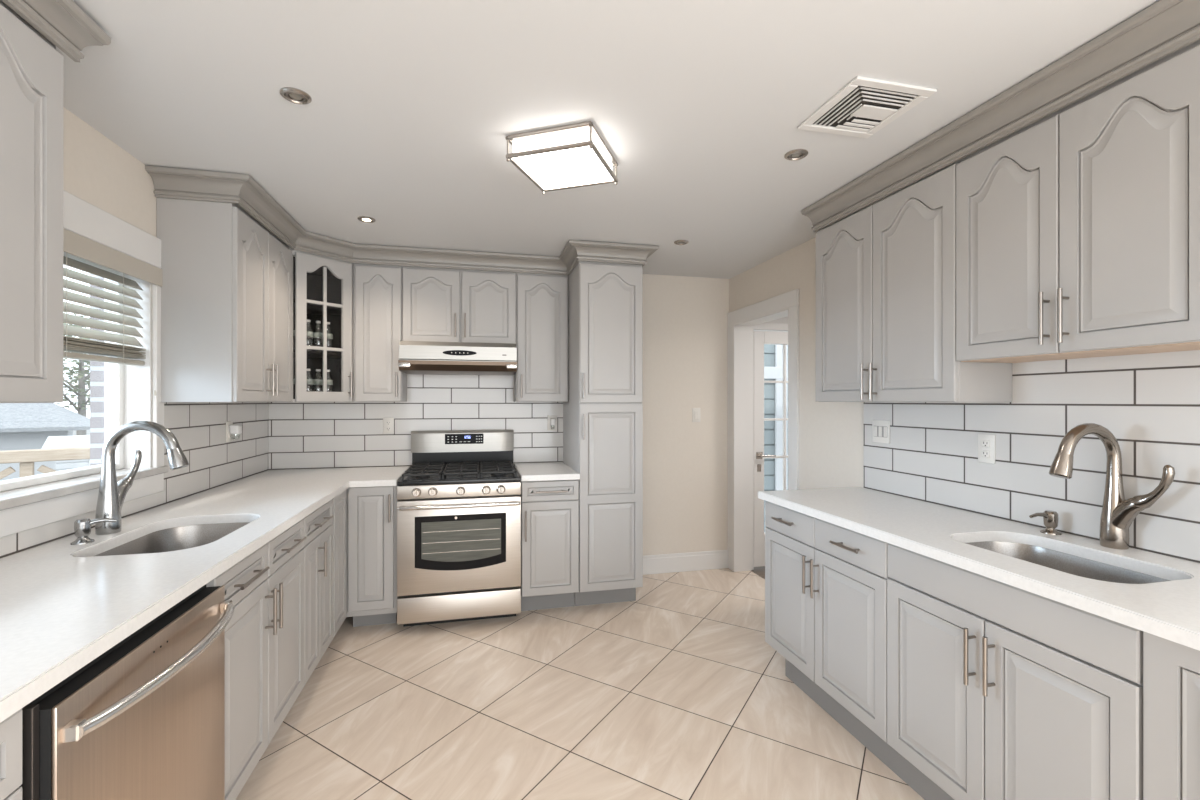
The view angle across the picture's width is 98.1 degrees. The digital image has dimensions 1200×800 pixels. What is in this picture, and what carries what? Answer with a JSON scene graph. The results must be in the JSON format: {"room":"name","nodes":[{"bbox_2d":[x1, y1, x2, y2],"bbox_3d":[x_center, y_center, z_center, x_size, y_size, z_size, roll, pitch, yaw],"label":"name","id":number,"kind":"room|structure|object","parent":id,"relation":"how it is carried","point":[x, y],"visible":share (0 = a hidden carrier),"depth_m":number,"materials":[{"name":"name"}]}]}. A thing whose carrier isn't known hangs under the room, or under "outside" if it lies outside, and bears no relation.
{"room":"kitchen","nodes":[
{"label":"kitchen","id":0,"kind":"room"},
{"bbox_2d":[63,107,156,236],"bbox_3d":[-1.670,0.184,0.712,0.155,2.390,5.750,0,0,-13],"label":"wall","id":1,"kind":"structure","parent":0,"point":[97,171],"depth_m":1.99,"materials":[{"name":"paint"}]},
{"bbox_2d":[0,0,62,402],"bbox_3d":[-1.473,-0.493,0.927,0.323,0.996,0.839,0,0,-13],"label":"upper cabinet","id":2,"kind":"object","parent":1,"relation":"attached to","point":[31,66],"visible":0.98,"depth_m":1.27,"materials":[{"name":"paint"}]},
{"bbox_2d":[2,0,110,62],"bbox_3d":[-1.280,-0.956,0.991,0.082,0.078,0.875,0,0,-13],"label":"crown molding","id":3,"kind":"structure","parent":2,"relation":"attached to","point":[63,23],"depth_m":1.32,"materials":[{"name":"paint"}]},
{"bbox_2d":[0,190,167,537],"bbox_3d":[-1.918,-0.156,1.798,0.200,1.120,1.080,0,0,-13],"label":"window","id":4,"kind":"structure","parent":1,"relation":"in","point":[30,502],"depth_m":2.17,"materials":[{"name":"white"}]},
{"bbox_2d":[63,228,161,395],"bbox_3d":[-1.866,-0.302,1.808,0.086,0.562,1.005,0,0,-13],"label":"window blind","id":5,"kind":"object","parent":4,"relation":"attached to","point":[77,245],"visible":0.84,"depth_m":2.00,"materials":[{"name":"beige plastic"}]},
{"bbox_2d":[0,402,268,557],"bbox_3d":[-1.842,0.234,1.801,0.008,0.466,3.549,0,0,-13],"label":"tile backsplash","id":6,"kind":"structure","parent":1,"relation":"attached to","point":[199,428],"depth_m":2.65,"materials":[{"name":"white tile"}]},
{"bbox_2d":[226,421,232,441],"bbox_3d":[-2.104,0.174,2.957,0.010,0.116,0.072,0,0,-13],"label":"electrical outlet","id":7,"kind":"object","parent":6,"relation":"attached to","point":[229,437],"visible":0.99,"depth_m":2.94,"materials":[{"name":"white plastic"}]},
{"bbox_2d":[230,425,241,433],"bbox_3d":[-2.080,0.177,2.973,0.045,0.083,0.055,0,0,-13],"label":"plug","id":8,"kind":"object","parent":7,"relation":"attached to","point":[234,429],"visible":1,"depth_m":2.95,"materials":[{"name":"white plastic"}]},
{"bbox_2d":[157,198,291,401],"bbox_3d":[-1.876,-0.458,2.702,0.351,0.926,0.739,0,0,-13],"label":"upper cabinet","id":9,"kind":"object","parent":1,"relation":"attached to","point":[226,289],"visible":1,"depth_m":2.36,"materials":[{"name":"paint"}]},
{"bbox_2d":[289,247,352,401],"bbox_3d":[-1.894,-0.458,3.339,0.591,0.926,0.511,0,0,-13],"label":"upper cabinet","id":10,"kind":"object","parent":1,"relation":"attached to","point":[322,287],"visible":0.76,"depth_m":3.34,"materials":[{"name":"paint"}]},
{"bbox_2d":[307,320,312,337],"bbox_3d":[-1.819,-0.408,3.240,0.059,0.195,0.058,0,0,-38],"label":"water bottle","id":11,"kind":"object","parent":10,"relation":"on","point":[309,334],"visible":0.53,"depth_m":3.23,"materials":[{"name":"glass"}]},
{"bbox_2d":[307,331,312,337],"bbox_3d":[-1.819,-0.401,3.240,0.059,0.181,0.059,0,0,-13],"label":"label","id":12,"kind":"object","parent":11,"relation":"on","point":[309,334],"depth_m":3.22,"materials":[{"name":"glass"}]},
{"bbox_2d":[307,369,312,384],"bbox_3d":[-1.819,-0.108,3.240,0.059,0.185,0.058,0,0,-15],"label":"water bottle","id":13,"kind":"object","parent":10,"relation":"in","point":[309,381],"visible":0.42,"depth_m":3.23,"materials":[{"name":"glass"}]},
{"bbox_2d":[293,300,340,314],"bbox_3d":[-1.901,-0.603,3.339,0.537,0.014,0.472,0,0,-13],"label":"shelf","id":14,"kind":"object","parent":10,"relation":"attached to","point":[312,309],"depth_m":3.41,"materials":[{"name":"grey wood"}]},
{"bbox_2d":[293,350,340,357],"bbox_3d":[-1.901,-0.303,3.339,0.537,0.014,0.472,0,0,-13],"label":"shelf","id":15,"kind":"object","parent":10,"relation":"attached to","point":[310,354],"depth_m":3.38,"materials":[{"name":"grey wood"}]},
{"bbox_2d":[313,321,322,338],"bbox_3d":[-1.783,-0.408,3.293,0.058,0.195,0.059,0,0,29],"label":"water bottle","id":16,"kind":"object","parent":10,"relation":"on","point":[318,335],"visible":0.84,"depth_m":3.27,"materials":[{"name":"glass"}]},
{"bbox_2d":[313,332,322,338],"bbox_3d":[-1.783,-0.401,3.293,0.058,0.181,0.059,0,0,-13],"label":"label","id":17,"kind":"object","parent":16,"relation":"on","point":[318,335],"depth_m":3.27,"materials":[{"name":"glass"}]},
{"bbox_2d":[313,369,322,384],"bbox_3d":[-1.783,-0.108,3.293,0.059,0.185,0.058,0,0,-38],"label":"water bottle","id":18,"kind":"object","parent":10,"relation":"in","point":[315,381],"visible":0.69,"depth_m":3.27,"materials":[{"name":"plastic"}]},
{"bbox_2d":[327,322,332,339],"bbox_3d":[-1.749,-0.408,3.343,0.059,0.195,0.058,0,0,-20],"label":"water bottle","id":19,"kind":"object","parent":10,"relation":"on","point":[329,336],"visible":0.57,"depth_m":3.33,"materials":[{"name":"glass"}]},
{"bbox_2d":[327,370,332,384],"bbox_3d":[-1.749,-0.108,3.343,0.059,0.185,0.058,0,0,-17],"label":"water bottle","id":20,"kind":"object","parent":10,"relation":"in","point":[329,382],"visible":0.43,"depth_m":3.33,"materials":[{"name":"glass"}]},
{"bbox_2d":[327,333,332,339],"bbox_3d":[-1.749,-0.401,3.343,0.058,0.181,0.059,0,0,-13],"label":"label","id":21,"kind":"object","parent":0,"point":[329,336],"depth_m":3.33,"materials":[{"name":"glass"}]},
{"bbox_2d":[236,566,923,799],"bbox_3d":[1.026,1.439,1.346,5.785,0.120,6.050,0,0,-13],"label":"floor","id":22,"kind":"structure","parent":0,"point":[677,691],"depth_m":2.28,"materials":[{"name":"tile"}]},
{"bbox_2d":[0,708,21,799],"bbox_3d":[-1.209,0.940,0.523,0.634,0.878,0.573,0,0,-13],"label":"base cabinet","id":23,"kind":"object","parent":22,"relation":"on","point":[11,727],"visible":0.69,"depth_m":0.85,"materials":[{"name":"paint"}]},
{"bbox_2d":[19,584,233,799],"bbox_3d":[-1.259,0.942,1.139,0.670,0.874,0.639,0,0,-13],"label":"dishwasher","id":24,"kind":"object","parent":22,"relation":"on","point":[144,719],"visible":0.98,"depth_m":1.14,"materials":[{"name":"silver metal"}]},
{"bbox_2d":[27,584,205,704],"bbox_3d":[-1.323,0.932,1.125,0.540,0.854,0.639,0,0,-13],"label":"tub","id":25,"kind":"object","parent":24,"relation":"in","point":[115,649],"depth_m":1.11,"materials":[{"name":"black"}]},
{"bbox_2d":[206,518,306,799],"bbox_3d":[-1.497,0.940,1.829,0.672,0.878,0.803,0,0,-13],"label":"base cabinet","id":26,"kind":"object","parent":22,"relation":"on","point":[264,633],"visible":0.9,"depth_m":1.84,"materials":[{"name":"paint"}]},
{"bbox_2d":[294,499,333,702],"bbox_3d":[-1.642,0.940,2.446,0.672,0.878,0.465,0,0,-13],"label":"base cabinet","id":27,"kind":"object","parent":22,"relation":"on","point":[318,526],"visible":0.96,"depth_m":2.48,"materials":[{"name":"paint"}]},
{"bbox_2d":[328,486,397,646],"bbox_3d":[-1.690,0.940,3.163,0.908,0.878,0.946,0,0,-13],"label":"base cabinet","id":28,"kind":"object","parent":22,"relation":"on","point":[364,523],"visible":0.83,"depth_m":3.05,"materials":[{"name":"paint"}]},
{"bbox_2d":[0,466,409,722],"bbox_3d":[-1.399,0.482,1.926,0.910,0.035,3.490,0,0,-13],"label":"countertop","id":29,"kind":"structure","parent":28,"relation":"on","point":[63,605],"depth_m":1.42,"materials":[{"name":"white stone"}]},
{"bbox_2d":[70,518,116,544],"bbox_3d":[-1.677,0.426,1.725,0.112,0.078,0.058,0,0,-38],"label":"soap dispenser","id":30,"kind":"object","parent":29,"relation":"on","point":[82,527],"visible":1,"depth_m":1.70,"materials":[{"name":"silver metal"}]},
{"bbox_2d":[95,421,188,534],"bbox_3d":[-1.635,0.267,1.915,0.288,0.395,0.194,0,0,-8],"label":"kitchen faucet","id":31,"kind":"object","parent":29,"relation":"on","point":[112,493],"visible":0.98,"depth_m":1.83,"materials":[{"name":"silver metal"}]},
{"bbox_2d":[95,522,249,555],"bbox_3d":[-1.492,0.596,1.853,0.383,0.190,0.588,0,0,-13],"label":"sink","id":32,"kind":"object","parent":29,"relation":"in","point":[189,536],"visible":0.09,"depth_m":2.06,"materials":[{"name":"metal"}]},
{"bbox_2d":[397,430,520,626],"bbox_3d":[-0.911,0.796,3.437,0.723,1.165,0.766,0,0,-13],"label":"gas range","id":33,"kind":"object","parent":22,"relation":"on","point":[459,498],"visible":1,"depth_m":3.15,"materials":[{"name":"grey metal"}]},
{"bbox_2d":[397,466,520,485],"bbox_3d":[-0.911,0.484,3.438,0.723,0.028,0.632,0,0,-13],"label":"cooktop","id":34,"kind":"object","parent":33,"relation":"in","point":[495,479],"depth_m":3.18,"materials":[{"name":"black metal"}]},
{"bbox_2d":[520,479,578,610],"bbox_3d":[-0.384,0.940,3.601,0.367,0.878,0.692,0,0,-13],"label":"base cabinet","id":35,"kind":"object","parent":22,"relation":"on","point":[549,508],"visible":0.94,"depth_m":3.31,"materials":[{"name":"paint"}]},
{"bbox_2d":[514,462,579,480],"bbox_3d":[-0.386,0.482,3.609,0.370,0.035,0.678,0,0,-13],"label":"countertop","id":36,"kind":"structure","parent":35,"relation":"on","point":[540,471],"depth_m":3.43,"materials":[{"name":"white stone"}]},
{"bbox_2d":[563,261,642,605],"bbox_3d":[0.005,0.229,3.697,0.428,2.300,0.701,0,0,-13],"label":"pantry cabinet","id":37,"kind":"object","parent":22,"relation":"on","point":[603,411],"visible":1,"depth_m":3.40,"materials":[{"name":"paint"}]},
{"bbox_2d":[559,240,658,275],"bbox_3d":[0.010,-0.954,3.675,0.592,0.107,0.744,0,0,-13],"label":"crown molding","id":38,"kind":"structure","parent":37,"relation":"attached to","point":[575,251],"depth_m":3.37,"materials":[{"name":"paint"}]},
{"bbox_2d":[765,501,903,780],"bbox_3d":[1.204,0.940,2.330,0.628,0.878,0.814,0,0,-13],"label":"base cabinet","id":39,"kind":"object","parent":22,"relation":"on","point":[826,582],"visible":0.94,"depth_m":2.16,"materials":[{"name":"paint"}]},
{"bbox_2d":[758,487,1199,650],"bbox_3d":[1.356,0.482,1.719,0.614,0.035,2.125,0,0,-13],"label":"countertop","id":40,"kind":"structure","parent":39,"relation":"on","point":[1169,610],"depth_m":1.60,"materials":[{"name":"white stone"}]},
{"bbox_2d":[1029,510,1061,534],"bbox_3d":[1.561,0.426,1.828,0.112,0.078,0.058,0,0,-8],"label":"soap dispenser","id":41,"kind":"object","parent":40,"relation":"on","point":[1050,518],"visible":1,"depth_m":1.82,"materials":[{"name":"silver metal"}]},
{"bbox_2d":[966,541,1170,583],"bbox_3d":[1.390,0.596,1.593,0.353,0.190,0.543,0,0,-13],"label":"sink","id":42,"kind":"object","parent":40,"relation":"in","point":[1064,562],"visible":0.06,"depth_m":1.70,"materials":[{"name":"metal"}]},
{"bbox_2d":[1049,423,1174,549],"bbox_3d":[1.552,0.267,1.578,0.274,0.395,0.194,0,0,-11],"label":"kitchen faucet","id":43,"kind":"object","parent":40,"relation":"on","point":[1118,514],"visible":1,"depth_m":1.63,"materials":[{"name":"silver metal"}]},
{"bbox_2d":[887,543,1142,799],"bbox_3d":[1.381,0.940,1.577,0.628,0.878,0.735,0,0,-13],"label":"base cabinet","id":44,"kind":"object","parent":22,"relation":"on","point":[996,690],"visible":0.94,"depth_m":1.46,"materials":[{"name":"paint"}]},
{"bbox_2d":[1143,631,1199,799],"bbox_3d":[1.541,0.940,0.980,0.590,0.878,0.500,0,0,-13],"label":"base cabinet","id":45,"kind":"object","parent":22,"relation":"on","point":[1171,670],"visible":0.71,"depth_m":1.10,"materials":[{"name":"paint"}]},
{"bbox_2d":[56,0,1159,278],"bbox_3d":[0.034,-1.071,1.112,3.745,0.120,6.050,0,0,-13],"label":"ceiling","id":46,"kind":"structure","parent":0,"point":[699,106],"depth_m":1.74,"materials":[{"name":"white paint"}]},
{"bbox_2d":[280,87,311,104],"bbox_3d":[-1.006,-1.006,1.720,0.092,0.008,0.092,0,0,-13],"label":"recessed light","id":47,"kind":"object","parent":46,"relation":"in","point":[294,95],"visible":1,"depth_m":1.71,"materials":[{"name":"silver metal"}]},
{"bbox_2d":[357,216,375,222],"bbox_3d":[-1.296,-1.006,2.890,0.092,0.008,0.092,0,0,-13],"label":"recessed light","id":48,"kind":"object","parent":46,"relation":"in","point":[366,219],"visible":1,"depth_m":2.88,"materials":[{"name":"silver metal"}]},
{"bbox_2d":[505,121,617,193],"bbox_3d":[-0.141,-0.960,2.083,0.348,0.100,0.348,0,0,18],"label":"ceiling light","id":49,"kind":"object","parent":46,"relation":"attached to","point":[575,155],"visible":1,"depth_m":2.00,"materials":[{"name":"white glass"}]},
{"bbox_2d":[513,146,612,188],"bbox_3d":[-0.141,-0.932,2.083,0.314,0.012,0.314,0,0,18],"label":"diffuser","id":50,"kind":"object","parent":49,"relation":"attached to","point":[548,167],"depth_m":2.05,"materials":[{"name":"white glass"}]},
{"bbox_2d":[674,240,688,244],"bbox_3d":[0.516,-1.006,3.306,0.092,0.008,0.092,0,0,-13],"label":"recessed light","id":51,"kind":"object","parent":46,"relation":"in","point":[678,242],"visible":1,"depth_m":3.30,"materials":[{"name":"silver metal"}]},
{"bbox_2d":[784,149,807,160],"bbox_3d":[0.803,-1.006,2.131,0.092,0.008,0.092,0,0,-13],"label":"recessed light","id":52,"kind":"object","parent":46,"relation":"in","point":[796,154],"visible":1,"depth_m":2.12,"materials":[{"name":"silver metal"}]},
{"bbox_2d":[798,76,936,137],"bbox_3d":[0.910,-1.006,1.800,0.302,0.010,0.312,0,0,-13],"label":"ceiling vent","id":53,"kind":"object","parent":46,"relation":"in","point":[864,106],"visible":1,"depth_m":1.78,"materials":[{"name":"white metal"}]},
{"bbox_2d":[801,0,1199,231],"bbox_3d":[1.283,-0.954,2.008,0.082,0.107,1.551,0,0,-13],"label":"crown molding","id":54,"kind":"structure","parent":46,"relation":"attached to","point":[1165,27],"depth_m":1.64,"materials":[{"name":"paint"}]},
{"bbox_2d":[513,274,728,555],"bbox_3d":[-0.642,0.184,3.984,3.745,2.390,0.150,0,0,-13],"label":"wall","id":55,"kind":"structure","parent":0,"point":[685,318],"depth_m":4.22,"materials":[{"name":"paint"}]},
{"bbox_2d":[145,165,567,274],"bbox_3d":[-1.273,-0.954,3.167,2.282,0.107,0.816,0,0,-45],"label":"crown molding","id":56,"kind":"structure","parent":55,"relation":"attached to","point":[243,190],"depth_m":3.12,"materials":[{"name":"paint"}]},
{"bbox_2d":[353,263,406,401],"bbox_3d":[-1.495,-0.458,3.543,0.302,0.926,0.298,0,0,-13],"label":"upper cabinet","id":57,"kind":"object","parent":55,"relation":"attached to","point":[377,289],"visible":0.98,"depth_m":3.44,"materials":[{"name":"paint"}]},
{"bbox_2d":[269,374,562,469],"bbox_3d":[-1.266,0.043,3.755,2.024,0.848,0.008,0,0,-13],"label":"tile backsplash","id":58,"kind":"structure","parent":55,"relation":"attached to","point":[302,435],"depth_m":3.72,"materials":[{"name":"white tile"}]},
{"bbox_2d":[383,418,393,433],"bbox_3d":[-1.500,0.176,3.691,0.072,0.116,0.010,0,0,-13],"label":"electrical outlet","id":59,"kind":"object","parent":58,"relation":"attached to","point":[388,423],"visible":1,"depth_m":3.69,"materials":[{"name":"white plastic"}]},
{"bbox_2d":[548,415,556,430],"bbox_3d":[-0.363,0.167,3.958,0.072,0.116,0.010,0,0,-13],"label":"electrical outlet","id":60,"kind":"object","parent":58,"relation":"attached to","point":[550,427],"visible":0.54,"depth_m":3.96,"materials":[{"name":"white plastic"}]},
{"bbox_2d":[550,418,555,424],"bbox_3d":[-0.357,0.172,3.932,0.038,0.083,0.045,0,0,-13],"label":"plug","id":61,"kind":"object","parent":60,"relation":"attached to","point":[552,420],"visible":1,"depth_m":3.91,"materials":[{"name":"white plastic"}]},
{"bbox_2d":[398,341,516,374],"bbox_3d":[-0.959,-0.286,3.572,0.742,0.190,0.482,0,0,-13],"label":"range hood","id":62,"kind":"object","parent":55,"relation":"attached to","point":[415,357],"visible":1,"depth_m":3.35,"materials":[{"name":"metal"}]},
{"bbox_2d":[402,266,515,343],"bbox_3d":[-0.979,-0.652,3.664,0.754,0.538,0.298,0,0,-13],"label":"upper cabinet","id":63,"kind":"object","parent":55,"relation":"attached to","point":[439,304],"visible":0.97,"depth_m":3.55,"materials":[{"name":"paint"}]},
{"bbox_2d":[514,272,567,401],"bbox_3d":[-0.430,-0.458,3.793,0.369,0.926,0.298,0,0,-13],"label":"upper cabinet","id":64,"kind":"object","parent":55,"relation":"attached to","point":[541,375],"visible":0.99,"depth_m":3.69,"materials":[{"name":"paint"}]},
{"bbox_2d":[643,550,727,574],"bbox_3d":[0.603,1.304,4.192,0.962,0.150,0.014,0,0,-13],"label":"baseboard","id":65,"kind":"structure","parent":55,"relation":"attached to","point":[718,559],"depth_m":4.21,"materials":[{"name":"white wood"}]},
{"bbox_2d":[692,408,699,421],"bbox_3d":[0.785,0.114,4.237,0.072,0.116,0.010,0,0,-13],"label":"light switch","id":66,"kind":"object","parent":55,"relation":"attached to","point":[695,411],"visible":1,"depth_m":4.23,"materials":[{"name":"white plastic"}]},
{"bbox_2d":[754,316,787,331],"bbox_3d":[2.200,0.319,4.534,2.040,2.120,0.100,0,0,-13],"label":"wall","id":67,"kind":"structure","parent":0,"point":[784,319],"depth_m":4.33,"materials":[{"name":"white paint"}]},
{"bbox_2d":[754,331,787,566],"bbox_3d":[1.640,0.392,4.338,0.780,1.935,0.096,0,0,-13],"label":"door","id":68,"kind":"structure","parent":67,"relation":"in","point":[761,338],"depth_m":4.27,"materials":[{"name":"white wood"}]},
{"bbox_2d":[729,237,863,488],"bbox_3d":[1.793,0.184,1.526,0.130,2.390,5.750,0,0,-13],"label":"wall","id":69,"kind":"structure","parent":0,"point":[831,434],"depth_m":3.27,"materials":[{"name":"paint"}]},
{"bbox_2d":[728,289,798,571],"bbox_3d":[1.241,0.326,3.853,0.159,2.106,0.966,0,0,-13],"label":"trim","id":70,"kind":"structure","parent":69,"relation":"attached to","point":[741,321],"depth_m":4.21,"materials":[{"name":"white wood"}]},
{"bbox_2d":[816,160,1011,401],"bbox_3d":[1.358,-0.458,2.393,0.316,0.926,0.834,0,0,-13],"label":"upper cabinet","id":71,"kind":"object","parent":69,"relation":"attached to","point":[886,269],"visible":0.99,"depth_m":2.23,"materials":[{"name":"paint"}]},
{"bbox_2d":[864,350,1199,562],"bbox_3d":[1.674,0.155,1.729,0.008,0.623,2.200,0,0,-13],"label":"tile backsplash","id":72,"kind":"structure","parent":69,"relation":"attached to","point":[1150,402],"depth_m":1.85,"materials":[{"name":"white tile"}]},
{"bbox_2d":[872,420,889,443],"bbox_3d":[1.442,0.157,2.673,0.009,0.116,0.118,0,0,-13],"label":"light switch","id":73,"kind":"object","parent":72,"relation":"attached to","point":[880,428],"visible":1,"depth_m":2.67,"materials":[{"name":"white plastic"}]},
{"bbox_2d":[978,434,994,463],"bbox_3d":[1.573,0.194,2.119,0.010,0.116,0.072,0,0,-13],"label":"electrical outlet","id":74,"kind":"object","parent":72,"relation":"attached to","point":[986,443],"visible":1,"depth_m":2.12,"materials":[{"name":"white plastic"}]},
{"bbox_2d":[982,440,989,446],"bbox_3d":[1.570,0.173,2.118,0.004,0.028,0.032,0,0,-13],"label":"receptacle","id":75,"kind":"object","parent":74,"relation":"attached to","point":[985,443],"depth_m":2.12,"materials":[{"name":"white plastic"}]},
{"bbox_2d":[982,450,989,457],"bbox_3d":[1.570,0.215,2.118,0.004,0.028,0.032,0,0,-13],"label":"receptacle","id":76,"kind":"object","parent":74,"relation":"attached to","point":[985,453],"depth_m":2.12,"materials":[{"name":"white plastic"}]},
{"bbox_2d":[956,40,1199,362],"bbox_3d":[1.536,-0.534,1.638,0.316,0.774,0.715,0,0,-13],"label":"upper cabinet","id":77,"kind":"object","parent":69,"relation":"attached to","point":[1078,227],"visible":0.98,"depth_m":1.53,"materials":[{"name":"paint"}]},
{"label":"outside","id":78,"kind":"structure","parent":0,"visible":0},
{"bbox_2d":[73,430,89,435],"bbox_3d":[-35.846,2.229,17.249,58.115,0.200,90.000,0,0,-13],"label":"ground","id":79,"kind":"structure","parent":78,"point":[74,431],"depth_m":35.16,"materials":[{"name":"white"}]},
{"bbox_2d":[0,403,89,480],"bbox_3d":[-19.038,0.529,13.104,9.000,3.200,6.200,0,0,-44],"label":"house","id":80,"kind":"structure","parent":79,"relation":"on","point":[23,426],"depth_m":13.61,"materials":[{"name":"grey"}]},
{"bbox_2d":[0,447,89,479],"bbox_3d":[-7.989,1.379,6.100,4.100,1.500,0.200,0,0,-41],"label":"wooden fence","id":81,"kind":"object","parent":79,"relation":"on","point":[26,459],"visible":0.27,"depth_m":6.67,"materials":[{"name":"beige wood"}]},
{"bbox_2d":[41,435,89,470],"bbox_3d":[-10.983,1.484,12.762,3.600,1.290,2.300,0,0,-44],"label":"garage","id":82,"kind":"structure","parent":79,"relation":"on","point":[52,442],"depth_m":11.27,"materials":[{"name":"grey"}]},
{"bbox_2d":[57,311,89,434],"bbox_3d":[-20.424,-0.764,20.477,5.279,5.797,5.259,0,0,-13],"label":"tree","id":83,"kind":"object","parent":79,"relation":"on","point":[79,390],"visible":0.11,"depth_m":20.33,"materials":[{"name":"grey plant"}]},
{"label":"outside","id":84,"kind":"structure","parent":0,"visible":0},
{"bbox_2d":[90,273,103,465],"bbox_3d":[-2.210,0.454,2.518,0.065,3.350,0.605,0,0,-13],"label":"brick pier","id":85,"kind":"structure","parent":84,"point":[96,368],"depth_m":2.22,"materials":[{"name":"white brick"}]},
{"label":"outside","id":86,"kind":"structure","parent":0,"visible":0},
{"bbox_2d":[764,344,774,531],"bbox_3d":[2.424,-0.021,5.853,3.800,3.000,0.115,0,0,-13],"label":"wall","id":87,"kind":"structure","parent":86,"point":[769,349],"depth_m":5.66,"materials":[{"name":"grey"}]},
{"bbox_2d":[764,345,787,490],"bbox_3d":[1.795,0.129,5.623,0.510,2.700,0.035,0,0,-13],"label":"trim","id":88,"kind":"structure","parent":87,"relation":"attached to","point":[776,372],"depth_m":5.65,"materials":[{"name":"grey wood"}]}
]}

